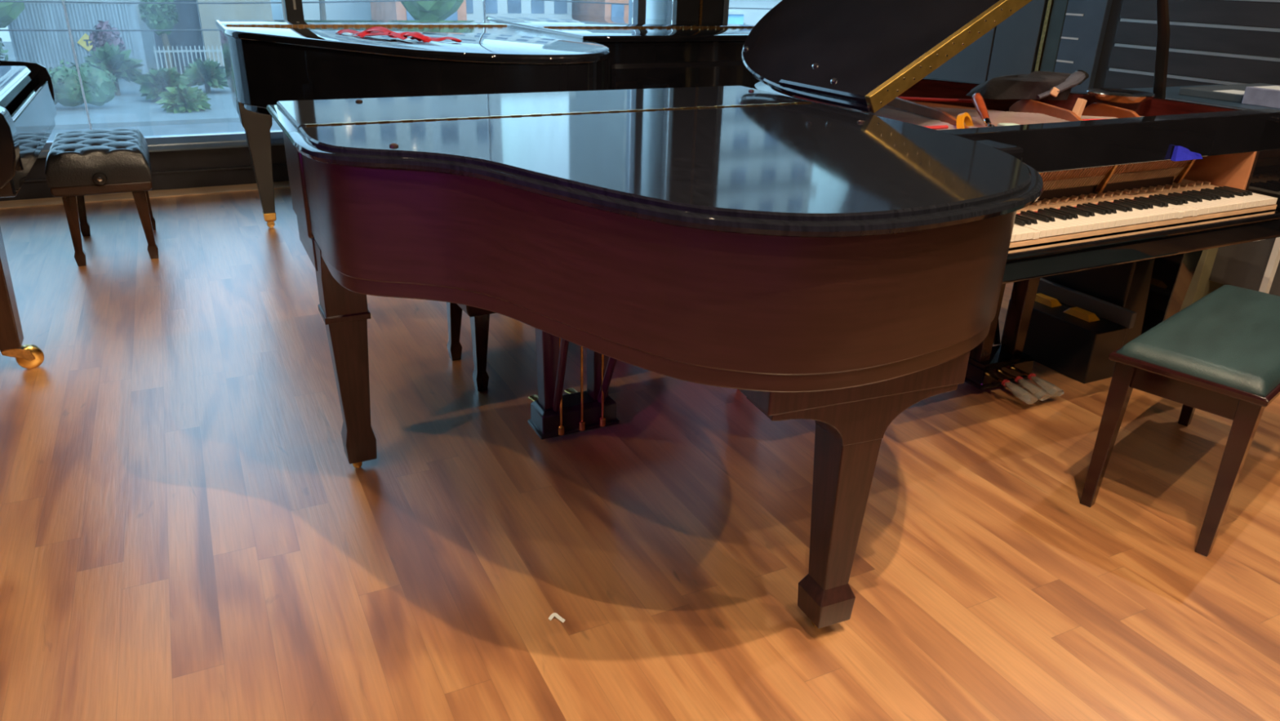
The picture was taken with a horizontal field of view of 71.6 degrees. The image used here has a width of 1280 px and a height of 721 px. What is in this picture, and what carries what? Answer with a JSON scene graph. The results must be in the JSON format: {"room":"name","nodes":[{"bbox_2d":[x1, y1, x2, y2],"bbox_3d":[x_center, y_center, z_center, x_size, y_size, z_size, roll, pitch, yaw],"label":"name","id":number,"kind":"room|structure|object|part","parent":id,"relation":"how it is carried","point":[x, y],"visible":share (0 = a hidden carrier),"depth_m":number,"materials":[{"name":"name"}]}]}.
{"room":"piano store","nodes":[
{"label":"piano store","id":0,"kind":"room"},
{"bbox_2d":[0,145,288,200],"bbox_3d":[-2.920,-1.222,5.626,11.900,0.250,0.185,-10,26,-25],"label":"wall","id":1,"kind":"structure","parent":0,"point":[182,169],"depth_m":5.61,"materials":[{"name":"paint"}]},
{"bbox_2d":[0,181,289,209],"bbox_3d":[-2.848,-1.050,5.538,11.900,0.010,0.180,-10,26,-25],"label":"trim","id":2,"kind":"structure","parent":1,"relation":"attached to","point":[24,203],"depth_m":5.43,"materials":[{"name":"brown wood"}]},
{"bbox_2d":[37,0,284,158],"bbox_3d":[-3.383,-2.466,4.760,2.640,2.700,0.155,-10,26,-25],"label":"window","id":3,"kind":"structure","parent":1,"relation":"in","point":[237,139],"depth_m":5.53,"materials":[{"name":"clear glass"}]},
{"bbox_3d":[-3.418,-1.266,5.289,2.640,0.075,0.155,-10,26,-25],"label":"sill","id":4,"kind":"part","parent":3,"relation":"part of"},
{"bbox_2d":[281,0,304,20],"bbox_3d":[-2.160,-2.685,5.338,0.100,2.700,0.190,-10,26,-25],"label":"trim","id":5,"kind":"structure","parent":1,"relation":"attached to","point":[290,14],"depth_m":5.48,"materials":[{"name":"black metal"}]},
{"bbox_2d":[292,0,296,9],"bbox_3d":[-2.127,-2.206,5.456,0.015,0.090,0.006,-10,26,-25],"label":"trim","id":6,"kind":"structure","parent":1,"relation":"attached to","point":[294,1],"depth_m":5.46,"materials":[{"name":"metal"}]},
{"bbox_2d":[482,0,632,20],"bbox_3d":[-1.071,-2.877,5.847,2.335,2.700,0.155,-10,26,-25],"label":"window","id":7,"kind":"structure","parent":1,"relation":"in","point":[483,1],"depth_m":6.08,"materials":[{"name":"clear glass"}]},
{"bbox_2d":[628,0,645,18],"bbox_3d":[-0.007,-3.074,6.366,0.065,2.700,0.160,-10,26,-25],"label":"trim","id":8,"kind":"structure","parent":1,"relation":"attached to","point":[637,6],"depth_m":6.52,"materials":[{"name":"black metal"}]},
{"bbox_2d":[666,0,722,23],"bbox_3d":[0.433,-3.162,6.593,0.400,2.700,0.160,-10,26,-25],"label":"trim","id":9,"kind":"structure","parent":1,"relation":"attached to","point":[682,10],"depth_m":6.73,"materials":[{"name":"black metal"}]},
{"bbox_2d":[698,0,702,22],"bbox_3d":[0.476,-3.131,6.526,0.020,2.700,0.010,-10,26,-25],"label":"trim","id":10,"kind":"structure","parent":1,"relation":"attached to","point":[700,1],"depth_m":6.73,"materials":[{"name":"brown wood"}]},
{"bbox_2d":[721,0,728,23],"bbox_3d":[0.641,-3.190,6.670,0.045,2.700,0.160,-10,26,-25],"label":"trim","id":11,"kind":"structure","parent":1,"relation":"attached to","point":[725,2],"depth_m":6.82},
{"bbox_2d":[0,188,1279,720],"bbox_3d":[-0.583,0.886,1.455,12.300,0.120,10.630,-10,26,-25],"label":"floor","id":12,"kind":"structure","parent":0,"point":[188,530],"depth_m":2.32,"materials":[{"name":"laminate"}]},
{"bbox_2d":[0,60,56,368],"bbox_3d":[-3.295,-0.519,3.050,2.203,1.020,1.512,-10,26,-25],"label":"grand piano","id":13,"kind":"object","parent":12,"relation":"on","point":[28,112],"visible":1,"depth_m":3.10,"materials":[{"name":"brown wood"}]},
{"bbox_3d":[-2.195,-0.300,2.975,0.148,0.542,0.148,-10,26,-25],"label":"leg","id":14,"kind":"part","parent":13,"relation":"part of","materials":[{"name":"brown wood"}]},
{"bbox_2d":[44,128,158,266],"bbox_3d":[-2.629,-0.829,4.383,0.415,0.549,0.744,-11,27,-26],"label":"piano bench","id":15,"kind":"object","parent":12,"relation":"on","point":[78,164],"visible":1,"depth_m":4.11,"materials":[{"name":"black leather"}]},
{"bbox_3d":[-2.635,-0.614,4.146,0.063,0.345,0.063,-11,27,-26],"label":"leg","id":16,"kind":"part","parent":15,"relation":"part of","materials":[{"name":"brown wood"}]},
{"bbox_3d":[-2.883,-0.810,4.576,0.063,0.345,0.063,-11,27,-26],"label":"leg","id":17,"kind":"part","parent":15,"relation":"part of","materials":[{"name":"brown wood"}]},
{"bbox_3d":[-2.624,-1.006,4.305,0.415,0.164,0.660,-11,27,-26],"label":"seat","id":18,"kind":"part","parent":15,"relation":"part of","materials":[{"name":"black leather"}]},
{"bbox_3d":[-2.464,-0.830,4.047,0.060,0.058,0.041,-11,27,-26],"label":"knob","id":19,"kind":"part","parent":15,"relation":"part of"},
{"bbox_3d":[-2.380,-0.662,4.271,0.063,0.345,0.063,-11,27,-26],"label":"leg","id":20,"kind":"part","parent":15,"relation":"part of","materials":[{"name":"brown wood"}]},
{"bbox_3d":[-2.628,-0.858,4.701,0.063,0.345,0.063,-11,27,-26],"label":"leg","id":21,"kind":"part","parent":15,"relation":"part of","materials":[{"name":"brown wood"}]},
{"bbox_2d":[215,19,609,227],"bbox_3d":[-1.109,-1.048,4.357,1.512,1.051,2.223,-10,26,-25],"label":"grand piano","id":22,"kind":"object","parent":12,"relation":"on","point":[267,62],"visible":0.51,"depth_m":3.78,"materials":[{"name":"black wood"}]},
{"bbox_3d":[-2.018,-1.090,4.723,0.158,0.615,0.216,-10,26,-25],"label":"leg","id":23,"kind":"part","parent":22,"relation":"part of","materials":[{"name":"black wood"}]},
{"bbox_2d":[336,26,462,42],"bbox_3d":[-1.089,-1.416,3.843,0.728,0.044,0.167,13,26,24],"label":"ribbon","id":24,"kind":"object","parent":22,"relation":"on","point":[378,30],"visible":1,"depth_m":3.79,"materials":[{"name":"red fabric"}]},
{"bbox_3d":[-0.992,-1.425,3.966,1.512,0.034,1.762,-10,26,-25],"label":"lid","id":25,"kind":"part","parent":22,"relation":"part of","materials":[{"name":"black wood"}]},
{"bbox_2d":[446,302,496,391],"bbox_3d":[-0.315,-0.224,3.273,0.800,0.460,0.484,-11,27,-27],"label":"piano bench","id":26,"kind":"object","parent":12,"relation":"on","point":[479,317],"visible":0.04,"depth_m":3.05,"materials":[{"name":"brown wood"}]},
{"bbox_3d":[-0.677,-0.140,3.264,0.063,0.295,0.063,-11,27,-27],"label":"leg","id":27,"kind":"part","parent":26,"relation":"part of","materials":[{"name":"brown wood"}]},
{"bbox_3d":[-0.546,-0.041,3.046,0.063,0.295,0.063,-11,27,-27],"label":"leg","id":28,"kind":"part","parent":26,"relation":"part of","materials":[{"name":"brown wood"}]},
{"bbox_2d":[548,612,565,622],"bbox_3d":[-0.188,0.583,2.005,0.035,0.008,0.021,18,29,32],"label":"paper scrap","id":29,"kind":"object","parent":12,"relation":"on","point":[556,615],"visible":1,"depth_m":2.01,"materials":[{"name":"beige paper"}]},
{"bbox_2d":[486,13,760,89],"bbox_3d":[-0.066,-1.575,5.614,1.512,1.059,2.068,-10,26,-25],"label":"grand piano","id":30,"kind":"object","parent":12,"relation":"on","point":[645,53],"visible":0.31,"depth_m":4.60,"materials":[{"name":"black wood"}]},
{"bbox_3d":[-0.199,-2.162,5.674,1.512,0.034,1.417,-10,26,-25],"label":"lid","id":31,"kind":"part","parent":30,"relation":"part of","materials":[{"name":"black wood"}]},
{"bbox_2d":[266,85,1044,628],"bbox_3d":[0.017,-0.076,2.283,1.543,1.005,1.622,-10,26,-25],"label":"grand piano","id":32,"kind":"object","parent":12,"relation":"on","point":[841,269],"visible":1,"depth_m":1.76,"materials":[{"name":"wood"}]},
{"bbox_3d":[-0.807,0.076,2.495,0.100,0.439,0.100,-10,26,-25],"label":"leg","id":33,"kind":"part","parent":32,"relation":"part of","materials":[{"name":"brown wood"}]},
{"bbox_3d":[-0.279,-0.134,2.642,0.062,0.595,0.070,-10,26,-25],"label":"lyre post","id":34,"kind":"part","parent":32,"relation":"part of","materials":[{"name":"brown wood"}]},
{"bbox_3d":[-0.236,-0.078,2.610,0.022,0.668,0.022,-10,26,-25],"label":"pedal rod","id":35,"kind":"part","parent":32,"relation":"part of","materials":[{"name":"gold metal"}]},
{"bbox_3d":[-0.173,-0.089,2.640,0.022,0.668,0.022,-10,26,-25],"label":"pedal rod","id":36,"kind":"part","parent":32,"relation":"part of","materials":[{"name":"gold metal"}]},
{"bbox_3d":[-0.124,-0.161,2.715,0.062,0.595,0.070,-10,26,-25],"label":"lyre post","id":37,"kind":"part","parent":32,"relation":"part of","materials":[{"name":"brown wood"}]},
{"bbox_3d":[-0.111,-0.101,2.669,0.022,0.668,0.022,-10,26,-25],"label":"pedal rod","id":38,"kind":"part","parent":32,"relation":"part of","materials":[{"name":"gold metal"}]},
{"bbox_3d":[0.133,-0.430,1.902,1.543,0.034,1.159,-10,26,-25],"label":"lid","id":39,"kind":"part","parent":32,"relation":"part of","materials":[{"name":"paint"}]},
{"bbox_3d":[0.421,0.355,1.909,0.098,0.471,0.098,-9,26,-22],"label":"leg","id":40,"kind":"part","parent":32,"relation":"part of","materials":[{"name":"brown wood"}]},
{"bbox_2d":[742,0,1279,404],"bbox_3d":[1.174,-0.831,3.128,1.544,1.767,1.540,-10,26,-25],"label":"grand piano","id":41,"kind":"object","parent":12,"relation":"on","point":[1113,193],"visible":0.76,"depth_m":2.79,"materials":[{"name":"black wood"}]},
{"bbox_3d":[0.551,-0.928,2.789,0.019,0.014,0.020,-10,26,-25],"label":"lid knob","id":42,"kind":"part","parent":41,"relation":"part of","materials":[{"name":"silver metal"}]},
{"bbox_3d":[1.000,-1.349,3.069,1.336,0.750,1.095,-10,26,-25],"label":"lid","id":43,"kind":"part","parent":41,"relation":"part of","materials":[{"name":"black wood"}]},
{"bbox_3d":[0.579,-0.837,2.649,0.019,0.014,0.020,-10,26,-25],"label":"lid knob","id":44,"kind":"part","parent":41,"relation":"part of","materials":[{"name":"silver metal"}]},
{"bbox_2d":[956,112,973,128],"bbox_3d":[1.034,-0.736,2.817,0.056,0.100,0.100,18,29,33],"label":"tape roll","id":45,"kind":"object","parent":41,"relation":"on","point":[962,117],"visible":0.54,"depth_m":2.79,"materials":[{"name":"plastic"}]},
{"bbox_3d":[1.161,-0.854,3.198,1.353,0.020,1.228,-10,26,-25],"label":"iron plate","id":46,"kind":"part","parent":41,"relation":"part of","materials":[{"name":"brown metal"}]},
{"bbox_2d":[971,93,995,127],"bbox_3d":[1.090,-0.782,2.826,0.033,0.113,0.229,4,24,4],"label":"screwdriver","id":47,"kind":"object","parent":41,"relation":"on","point":[978,101],"visible":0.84,"depth_m":2.82,"materials":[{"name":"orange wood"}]},
{"bbox_3d":[1.096,-0.811,2.846,0.033,0.076,0.169,3,24,2],"label":"handle","id":48,"kind":"part","parent":47,"relation":"part of","materials":[{"name":"orange plastic"}]},
{"bbox_3d":[1.223,-0.274,3.074,0.062,0.585,0.070,-10,26,-25],"label":"lyre post","id":49,"kind":"part","parent":41,"relation":"part of","materials":[{"name":"brown wood"}]},
{"bbox_2d":[997,123,1018,126],"bbox_3d":[1.160,-0.735,2.789,0.056,0.017,0.040,-4,24,-12],"label":"felt mute","id":50,"kind":"object","parent":41,"relation":"on","point":[998,124],"visible":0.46,"depth_m":2.78,"materials":[{"name":"white fabric"}]},
{"bbox_3d":[1.377,-0.301,3.146,0.062,0.585,0.070,-10,26,-25],"label":"lyre post","id":51,"kind":"part","parent":41,"relation":"part of","materials":[{"name":"brown wood"}]},
{"bbox_2d":[965,70,1088,100],"bbox_3d":[1.429,-1.024,3.275,0.423,0.103,0.215,-1,24,-7],"label":"cloth bag","id":52,"kind":"object","parent":41,"relation":"on","point":[1037,85],"visible":0.99,"depth_m":3.23,"materials":[{"name":"black fabric"}]},
{"bbox_2d":[1072,97,1087,118],"bbox_3d":[1.494,-0.854,3.028,0.045,0.080,0.029,-15,29,-33],"label":"wedge","id":53,"kind":"object","parent":41,"relation":"on","point":[1079,106],"visible":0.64,"depth_m":3.02,"materials":[{"name":"brown wood"}]},
{"bbox_3d":[1.428,-0.476,2.730,1.225,0.021,0.022,-10,26,-25],"label":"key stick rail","id":54,"kind":"part","parent":41,"relation":"part of","materials":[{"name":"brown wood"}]},
{"bbox_2d":[1085,88,1155,104],"bbox_3d":[1.746,-0.959,3.231,0.232,0.036,0.232,-10,26,-25],"label":"metal dish","id":55,"kind":"object","parent":41,"relation":"on","point":[1112,95],"visible":1,"depth_m":3.19,"materials":[{"name":"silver metal"}]},
{"bbox_3d":[1.443,-0.435,2.711,1.253,0.034,0.252,-10,26,-25],"label":"key frame","id":56,"kind":"part","parent":41,"relation":"part of","materials":[{"name":"white plastic"}]},
{"bbox_3d":[1.505,-0.368,2.603,1.262,0.018,0.014,-10,26,-25],"label":"key rail","id":57,"kind":"part","parent":41,"relation":"part of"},
{"bbox_3d":[1.931,-0.311,3.217,0.150,0.615,0.208,-10,26,-25],"label":"leg","id":58,"kind":"part","parent":41,"relation":"part of","materials":[{"name":"black wood"}]},
{"bbox_2d":[1170,146,1202,161],"bbox_3d":[1.689,-0.642,2.731,0.135,0.046,0.018,-10,26,-25],"label":"cloth","id":59,"kind":"object","parent":41,"relation":"on","point":[1180,153],"visible":1,"depth_m":2.71,"materials":[{"name":"blue fabric"}]},
{"bbox_2d":[1000,277,1137,383],"bbox_3d":[1.630,-0.121,3.414,0.180,0.262,0.430,-10,26,-25],"label":"box","id":60,"kind":"object","parent":12,"relation":"on","point":[1073,333],"visible":0.84,"depth_m":3.32,"materials":[{"name":"black"}]},
{"bbox_3d":[1.702,-0.225,3.407,0.025,0.062,0.430,-10,26,-25],"label":"chest lid","id":61,"kind":"part","parent":60,"relation":"part of","materials":[{"name":"black wood"}]},
{"bbox_2d":[1041,257,1155,346],"bbox_3d":[1.795,-0.340,3.504,0.210,0.600,0.440,-10,26,-25],"label":"equipment case","id":62,"kind":"object","parent":12,"relation":"on","point":[1126,285],"visible":0.02,"depth_m":3.33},
{"bbox_2d":[1080,284,1279,556],"bbox_3d":[1.659,0.123,2.552,0.830,0.512,0.365,-19,31,-38],"label":"piano bench","id":63,"kind":"object","parent":12,"relation":"on","point":[1219,354],"visible":1,"depth_m":2.29,"materials":[{"name":"green leather"}]},
{"bbox_3d":[1.285,0.201,2.432,0.051,0.446,0.048,-19,31,-38],"label":"leg","id":64,"kind":"part","parent":63,"relation":"part of","materials":[{"name":"brown wood"}]},
{"bbox_3d":[1.836,0.014,2.894,0.051,0.446,0.048,-19,31,-38],"label":"leg","id":65,"kind":"part","parent":63,"relation":"part of","materials":[{"name":"brown wood"}]},
{"bbox_3d":[1.664,-0.059,2.472,0.830,0.022,0.365,-19,31,-38],"label":"seat frame","id":66,"kind":"part","parent":63,"relation":"part of","materials":[{"name":"brown wood"}]},
{"bbox_3d":[1.665,-0.088,2.459,0.806,0.050,0.341,-19,31,-38],"label":"seat","id":67,"kind":"part","parent":63,"relation":"part of","materials":[{"name":"teal leather"}]},
{"bbox_3d":[1.480,0.293,2.236,0.051,0.446,0.048,-19,31,-38],"label":"leg","id":68,"kind":"part","parent":63,"relation":"part of","materials":[{"name":"brown wood"}]},
{"bbox_2d":[1125,84,1279,310],"bbox_3d":[2.865,-0.615,3.827,0.930,0.900,1.610,-10,26,-25],"label":"display table","id":69,"kind":"object","parent":12,"relation":"on","point":[1255,265],"visible":0.09,"depth_m":3.85,"materials":[{"name":"white laminate"}]},
{"bbox_3d":[2.797,-0.681,4.017,0.730,0.865,0.090,-10,26,-25],"label":"leg panel","id":70,"kind":"part","parent":69,"relation":"part of","materials":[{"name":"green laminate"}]},
{"bbox_2d":[1178,83,1276,102],"bbox_3d":[2.784,-1.222,4.041,0.640,0.033,0.280,-11,27,-27],"label":"folder","id":71,"kind":"object","parent":69,"relation":"on","point":[1232,93],"visible":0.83,"depth_m":3.94,"materials":[{"name":"paper"}]},
{"bbox_3d":[2.620,-0.651,3.749,0.040,0.715,1.210,-10,26,-25],"label":"modesty panel","id":72,"kind":"part","parent":69,"relation":"part of","materials":[{"name":"brown wood"}]},
{"bbox_2d":[1241,84,1279,108],"bbox_3d":[2.837,-1.133,3.796,0.540,0.071,0.180,-10,26,-25],"label":"goods","id":73,"kind":"object","parent":69,"relation":"on","point":[1268,96],"visible":1,"depth_m":3.70,"materials":[{"name":"white paper"}]},
{"bbox_2d":[645,0,666,19],"bbox_3d":[0.127,-1.486,7.484,0.236,7.000,0.236,-10,26,-25],"label":"pillar","id":74,"kind":"structure","parent":0,"point":[655,9],"depth_m":6.84,"materials":[{"name":"silver metal"}]},
{"bbox_2d":[924,0,1279,92],"bbox_3d":[4.795,-1.626,3.397,0.260,3.200,10.430,-10,26,-25],"label":"wall","id":75,"kind":"structure","parent":0,"point":[1212,42],"depth_m":6.05,"materials":[{"name":"grey paint"}]},
{"bbox_3d":[2.742,-3.249,6.947,0.030,3.200,1.270,-10,26,-25],"label":"grey panel","id":76,"kind":"part","parent":75,"relation":"part of","materials":[{"name":"grey paint"}]},
{"bbox_3d":[3.031,-2.983,6.361,0.030,3.200,0.030,-10,26,-25],"label":"edge trim","id":77,"kind":"part","parent":75,"relation":"part of","materials":[{"name":"gold metal"}]},
{"bbox_3d":[3.086,-2.955,6.302,0.050,3.200,0.125,-10,26,-25],"label":"green panel","id":78,"kind":"part","parent":75,"relation":"part of","materials":[{"name":"paint"}]},
{"bbox_3d":[3.188,-2.871,6.117,0.050,3.200,0.320,-10,26,-25],"label":"blue panel","id":79,"kind":"part","parent":75,"relation":"part of","materials":[{"name":"paint"}]},
{"label":"outside","id":80,"kind":"structure","parent":0,"visible":0},
{"bbox_2d":[0,29,219,31],"bbox_3d":[-4.940,-12.565,33.355,51.201,0.298,0.056,-10,26,-25],"label":"power cable","id":81,"kind":"object","parent":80,"point":[87,30],"visible":0.13,"depth_m":27.86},
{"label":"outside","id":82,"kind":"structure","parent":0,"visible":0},
{"bbox_2d":[0,0,772,9],"bbox_3d":[-5.052,-13.431,33.267,51.202,0.348,0.056,-10,26,-25],"label":"power cable","id":83,"kind":"object","parent":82,"point":[1,1],"visible":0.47,"depth_m":29.54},
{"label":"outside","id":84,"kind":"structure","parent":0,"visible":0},
{"bbox_2d":[0,0,283,129],"bbox_3d":[-25.755,-29.897,79.147,190.000,0.440,106.000,-10,26,-25],"label":"pavement","id":85,"kind":"structure","parent":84,"point":[130,108],"depth_m":31.00,"materials":[{"name":"concrete"}]},
{"bbox_2d":[0,37,8,60],"bbox_3d":[-23.582,-10.482,30.884,2.788,3.086,2.400,-10,26,-25],"label":"leafy tree","id":86,"kind":"object","parent":85,"relation":"on","point":[2,51],"visible":0.59,"depth_m":31.32,"materials":[{"name":"green plant"}]},
{"bbox_2d":[0,26,11,41],"bbox_3d":[-40.077,-33.600,52.275,14.400,27.500,10.500,-10,26,-25],"label":"apartment building","id":87,"kind":"structure","parent":85,"relation":"on","point":[4,35],"depth_m":53.54,"materials":[{"name":"white"}]},
{"bbox_2d":[0,0,25,27],"bbox_3d":[-24.671,-13.396,32.637,4.591,6.924,3.169,-10,26,-25],"label":"leafy tree","id":88,"kind":"object","parent":85,"relation":"on","point":[9,11],"visible":0.82,"depth_m":33.07,"materials":[{"name":"green plant"}]},
{"bbox_2d":[32,59,119,106],"bbox_3d":[-21.313,-9.333,30.113,6.381,1.619,1.415,-10,26,-25],"label":"hedge","id":89,"kind":"object","parent":85,"relation":"on","point":[99,87],"visible":0.57,"depth_m":30.71,"materials":[{"name":"green plant"}]},
{"bbox_2d":[7,0,148,79],"bbox_3d":[-23.443,-13.316,36.951,4.800,3.150,0.120,-10,26,-25],"label":"fence","id":90,"kind":"object","parent":85,"relation":"on","point":[47,49],"visible":0.5,"depth_m":36.65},
{"bbox_3d":[-23.492,-14.672,36.305,4.600,0.150,0.120,-10,26,-25],"label":"gate rail","id":91,"kind":"part","parent":90,"relation":"part of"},
{"bbox_2d":[77,33,93,51],"bbox_3d":[-23.086,-13.274,37.041,0.727,0.727,0.030,-10,26,-25],"label":"warning sign","id":92,"kind":"object","parent":90,"relation":"attached to","point":[84,41],"visible":0.74,"depth_m":37.00,"materials":[{"name":"yellow metal"}]},
{"bbox_2d":[88,20,125,56],"bbox_3d":[-21.543,-12.694,35.950,1.334,2.050,1.330,10,25,18],"label":"leafy shrub","id":93,"kind":"object","parent":85,"relation":"on","point":[99,39],"visible":0.61,"depth_m":35.54,"materials":[{"name":"purple plant"}]},
{"bbox_2d":[79,41,144,95],"bbox_3d":[-20.271,-11.190,34.057,2.305,1.962,1.788,-10,26,-25],"label":"shrub","id":94,"kind":"object","parent":85,"relation":"on","point":[118,62],"visible":0.75,"depth_m":33.84,"materials":[{"name":"green plant"}]},
{"bbox_2d":[137,0,178,68],"bbox_3d":[-20.540,-14.114,38.164,1.555,4.014,1.382,-10,26,-25],"label":"leafy tree","id":95,"kind":"object","parent":85,"relation":"on","point":[156,16],"visible":0.9,"depth_m":37.65,"materials":[{"name":"green plant"}]},
{"bbox_2d":[134,66,195,100],"bbox_3d":[-17.840,-10.408,33.374,2.118,1.214,1.888,-10,26,-25],"label":"shrub","id":96,"kind":"object","parent":85,"relation":"on","point":[153,83],"visible":0.77,"depth_m":32.99,"materials":[{"name":"green plant"}]},
{"bbox_2d":[155,84,211,113],"bbox_3d":[-16.159,-9.246,31.390,1.827,0.976,1.744,-10,26,-25],"label":"shrub","id":97,"kind":"object","parent":85,"relation":"on","point":[180,99],"visible":1,"depth_m":31.11,"materials":[{"name":"green plant"}]},
{"bbox_2d":[152,45,224,74],"bbox_3d":[-18.886,-12.630,37.933,3.350,1.550,0.240,-10,26,-25],"label":"picket fence","id":98,"kind":"object","parent":85,"relation":"on","point":[177,51],"visible":0.42,"depth_m":37.60,"materials":[{"name":"paint"}]},
{"bbox_3d":[-18.889,-13.162,37.738,3.250,0.080,0.039,-10,26,-25],"label":"rail","id":99,"kind":"part","parent":98,"relation":"part of","materials":[{"name":"paint"}]},
{"bbox_2d":[115,0,272,73],"bbox_3d":[-22.322,-15.644,39.520,10.900,5.600,1.900,-10,26,-25],"label":"gatehouse","id":100,"kind":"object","parent":85,"relation":"on","point":[188,17],"visible":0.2,"depth_m":40.70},
{"bbox_2d":[181,57,229,93],"bbox_3d":[-17.374,-11.427,35.532,2.100,1.363,1.640,-10,26,-25],"label":"shrub","id":101,"kind":"object","parent":85,"relation":"on","point":[207,73],"visible":0.98,"depth_m":35.27,"materials":[{"name":"green plant"}]},
{"bbox_2d":[319,0,326,20],"bbox_3d":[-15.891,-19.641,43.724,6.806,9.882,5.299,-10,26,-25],"label":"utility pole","id":102,"kind":"object","parent":85,"relation":"on","point":[322,6],"visible":0.32,"depth_m":44.56,"materials":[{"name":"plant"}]},
{"bbox_2d":[280,0,371,20],"bbox_3d":[-21.232,-38.541,61.029,9.400,30.500,8.500,-10,26,-25],"label":"apartment building","id":103,"kind":"structure","parent":85,"relation":"on","point":[335,11],"depth_m":62.56,"materials":[{"name":"white concrete"}]},
{"bbox_2d":[369,0,466,20],"bbox_3d":[-14.945,-25.363,58.830,4.900,8.500,8.500,-10,26,-25],"label":"brick house","id":104,"kind":"structure","parent":85,"relation":"on","point":[380,11],"depth_m":57.15,"materials":[{"name":"brick"}]},
{"bbox_2d":[400,0,463,20],"bbox_3d":[-10.446,-17.991,43.842,4.654,7.066,4.246,-10,26,-25],"label":"leafy tree","id":105,"kind":"object","parent":85,"relation":"on","point":[442,10],"visible":0.61,"depth_m":43.32,"materials":[{"name":"green plant"}]},
{"bbox_2d":[466,0,571,20],"bbox_3d":[-11.227,-31.456,66.708,9.400,13.500,10.500,-10,26,-25],"label":"apartment building","id":106,"kind":"structure","parent":85,"relation":"on","point":[474,8],"depth_m":64.36,"materials":[{"name":"white concrete"}]},
{"bbox_2d":[571,0,646,17],"bbox_3d":[-2.454,-28.031,66.961,4.400,7.500,8.500,-10,26,-25],"label":"brick house","id":107,"kind":"structure","parent":85,"relation":"on","point":[577,8],"depth_m":64.17,"materials":[{"name":"brick"}]},
{"bbox_2d":[728,9,748,24],"bbox_3d":[5.469,-23.931,64.040,3.800,2.500,2.400,-10,26,-25],"label":"kiosk","id":108,"kind":"object","parent":85,"relation":"on","point":[735,17],"visible":0.22,"depth_m":63.30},
{"bbox_2d":[728,0,782,25],"bbox_3d":[5.628,-41.563,74.648,20.400,26.500,13.200,-10,26,-25],"label":"apartment building","id":109,"kind":"structure","parent":85,"relation":"on","point":[754,15],"depth_m":75.45,"materials":[{"name":"white concrete"}]},
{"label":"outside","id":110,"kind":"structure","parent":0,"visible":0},
{"bbox_2d":[47,120,281,140],"bbox_3d":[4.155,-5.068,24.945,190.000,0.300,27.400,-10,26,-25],"label":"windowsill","id":111,"kind":"structure","parent":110,"point":[197,128],"depth_m":28.88,"materials":[{"name":"concrete"}]}
]}

